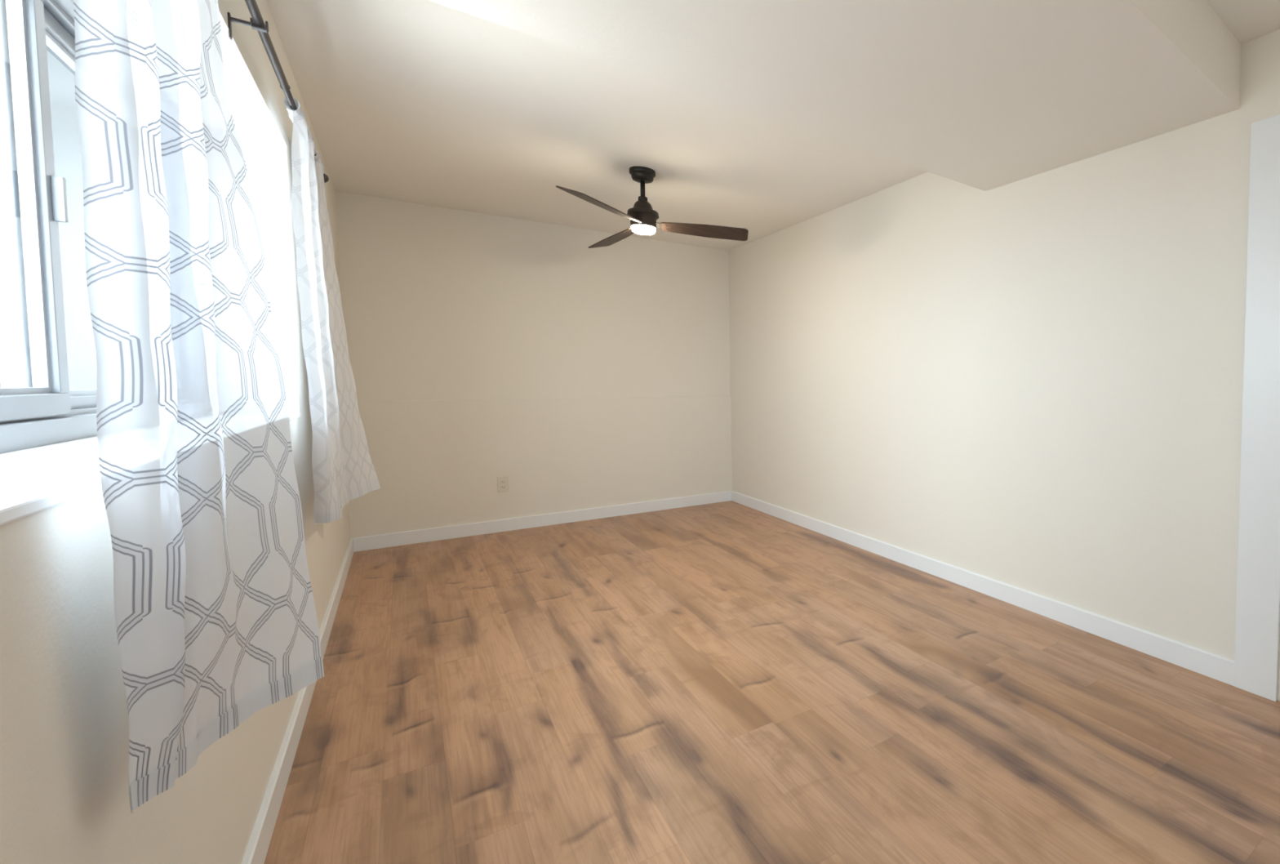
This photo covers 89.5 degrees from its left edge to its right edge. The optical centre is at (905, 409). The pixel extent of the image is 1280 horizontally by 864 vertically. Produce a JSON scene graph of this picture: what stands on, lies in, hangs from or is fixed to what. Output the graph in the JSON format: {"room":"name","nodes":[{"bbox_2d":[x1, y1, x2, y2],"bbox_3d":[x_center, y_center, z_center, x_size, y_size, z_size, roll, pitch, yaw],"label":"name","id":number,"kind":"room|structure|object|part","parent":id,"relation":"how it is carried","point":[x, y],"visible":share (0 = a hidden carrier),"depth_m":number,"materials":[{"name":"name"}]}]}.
{"room":"empty bedroom","nodes":[
{"label":"empty bedroom","id":0,"kind":"room"},
{"bbox_2d":[0,45,97,390],"bbox_3d":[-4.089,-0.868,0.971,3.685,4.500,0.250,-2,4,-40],"label":"window pane","id":1,"kind":"structure","parent":0,"point":[80,340],"depth_m":1.95,"materials":[{"name":"clear glass"}]},
{"bbox_2d":[0,0,350,863],"bbox_3d":[-1.593,-0.169,1.157,0.315,2.500,7.079,-2,4,-40],"label":"wall","id":2,"kind":"structure","parent":0,"point":[64,798],"depth_m":0.73,"materials":[{"name":"beige paint"}]},
{"bbox_2d":[0,0,300,525],"bbox_3d":[-1.498,-0.413,1.049,0.304,0.994,2.674,-2,4,-40],"label":"window","id":3,"kind":"structure","parent":2,"relation":"in","point":[49,455],"depth_m":1.15,"materials":[{"name":"grey plastic"}]},
{"bbox_3d":[-1.241,-0.395,0.601,0.033,0.872,1.546,-2,4,-40],"label":"sash","id":4,"kind":"part","parent":3,"relation":"part of","materials":[{"name":"grey plastic"}]},
{"bbox_3d":[-2.083,-0.444,1.532,0.030,0.872,1.066,-2,4,-40],"label":"fixed sash","id":5,"kind":"part","parent":3,"relation":"part of","materials":[{"name":"grey plastic"}]},
{"bbox_3d":[-1.581,-0.415,0.978,0.085,0.980,2.670,-2,4,-40],"label":"frame","id":6,"kind":"part","parent":3,"relation":"part of","materials":[{"name":"grey plastic"}]},
{"bbox_3d":[-1.467,0.074,1.101,0.219,0.016,2.670,-2,4,-40],"label":"sill","id":7,"kind":"part","parent":3,"relation":"part of","materials":[{"name":"white paint"}]},
{"bbox_2d":[227,0,328,182],"bbox_3d":[-1.524,-0.942,1.341,0.074,0.077,3.306,-2,4,-40],"label":"curtain rod","id":8,"kind":"object","parent":2,"relation":"attached to","point":[259,24],"visible":0.61,"depth_m":1.52,"materials":[{"name":"grey metal"}]},
{"bbox_2d":[73,0,324,813],"bbox_3d":[-1.024,-0.239,0.890,0.145,1.439,0.543,-2,4,-40],"label":"sheer curtain","id":9,"kind":"object","parent":8,"relation":"hanging from","point":[216,620],"visible":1,"depth_m":0.80,"materials":[{"name":"fabric"}]},
{"bbox_2d":[284,97,380,523],"bbox_3d":[-2.247,-0.310,2.262,0.149,1.438,1.134,-2,3,-33],"label":"sheer curtain","id":10,"kind":"object","parent":8,"relation":"hanging from","point":[344,471],"visible":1,"depth_m":2.16,"materials":[{"name":"fabric"}]},
{"bbox_2d":[241,537,354,863],"bbox_3d":[-1.466,1.029,1.317,0.014,0.092,6.823,-2,4,-40],"label":"baseboard","id":11,"kind":"structure","parent":2,"relation":"attached to","point":[259,842],"depth_m":1.69,"materials":[{"name":"white paint"}]},
{"bbox_2d":[335,191,732,537],"bbox_3d":[-2.668,-0.352,4.798,2.779,2.500,0.136,-2,4,-40],"label":"wall","id":12,"kind":"structure","parent":0,"point":[482,348],"depth_m":4.50,"materials":[{"name":"beige paint"}]},
{"bbox_2d":[497,475,509,492],"bbox_3d":[-3.035,0.558,4.436,0.072,0.116,0.009,-2,4,-40],"label":"electrical outlet","id":13,"kind":"object","parent":12,"relation":"attached to","point":[503,483],"visible":1,"depth_m":4.43,"materials":[{"name":"beige plastic"}]},
{"bbox_2d":[500,484,506,488],"bbox_3d":[-3.034,0.578,4.436,0.034,0.028,0.004,-2,4,-40],"label":"socket","id":14,"kind":"object","parent":13,"relation":"attached to","point":[502,486],"depth_m":4.43,"materials":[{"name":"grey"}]},
{"bbox_2d":[500,479,506,483],"bbox_3d":[-3.034,0.538,4.434,0.034,0.028,0.004,-2,4,-40],"label":"socket","id":15,"kind":"object","parent":13,"relation":"attached to","point":[502,481],"depth_m":4.43,"materials":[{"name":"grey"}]},
{"bbox_2d":[353,490,731,551],"bbox_3d":[-2.668,0.856,4.762,2.631,0.092,0.014,-2,4,-40],"label":"baseboard","id":16,"kind":"structure","parent":12,"relation":"attached to","point":[407,537],"depth_m":4.53,"materials":[{"name":"white paint"}]},
{"bbox_2d":[263,500,1279,863],"bbox_3d":[-0.350,1.031,2.294,3.019,0.001,6.859,-2,4,-40],"label":"floor","id":17,"kind":"structure","parent":0,"point":[730,682],"depth_m":1.96,"materials":[{"name":"brown wood"}]},
{"bbox_2d":[266,0,1279,250],"bbox_3d":[-0.526,-1.280,2.010,3.079,0.358,7.079,-2,4,-40],"label":"ceiling","id":18,"kind":"structure","parent":0,"point":[762,117],"depth_m":2.23,"materials":[{"name":"paint"}]},
{"bbox_2d":[555,165,748,248],"bbox_3d":[-1.423,-1.213,3.475,0.944,0.362,1.313,-1,3,-22],"label":"ceiling fan","id":19,"kind":"object","parent":18,"relation":"hanging from","point":[642,218],"visible":1,"depth_m":3.42,"materials":[{"name":"black metal"}]},
{"bbox_3d":[-1.555,-1.048,3.033,0.138,0.054,0.595,0,3,4],"label":"blade","id":20,"kind":"part","parent":19,"relation":"part of","materials":[{"name":"brown wood"}]},
{"bbox_3d":[-1.825,-1.082,3.706,0.613,0.054,0.138,3,4,43],"label":"blade","id":21,"kind":"part","parent":19,"relation":"part of","materials":[{"name":"brown wood"}]},
{"bbox_3d":[-1.200,-1.073,3.532,0.490,0.051,0.138,-1,3,-17],"label":"blade","id":22,"kind":"part","parent":19,"relation":"part of","materials":[{"name":"brown wood"}]},
{"bbox_2d":[728,29,1279,701],"bbox_3d":[0.596,-0.254,3.022,0.120,2.500,7.079,-2,4,-40],"label":"wall","id":23,"kind":"structure","parent":0,"point":[1034,384],"depth_m":2.88,"materials":[{"name":"beige paint"}]},
{"bbox_2d":[731,490,1234,685],"bbox_3d":[-0.212,0.904,3.921,0.014,0.092,4.483,-2,4,-40],"label":"baseboard","id":24,"kind":"structure","parent":23,"relation":"attached to","point":[1220,668],"depth_m":2.91,"materials":[{"name":"white paint"}]},
{"bbox_2d":[1233,114,1279,701],"bbox_3d":[1.579,0.025,1.774,0.018,2.072,1.035,-2,4,-40],"label":"trim","id":25,"kind":"structure","parent":23,"relation":"attached to","point":[1257,628],"depth_m":2.11,"materials":[{"name":"white paint"}]}
]}

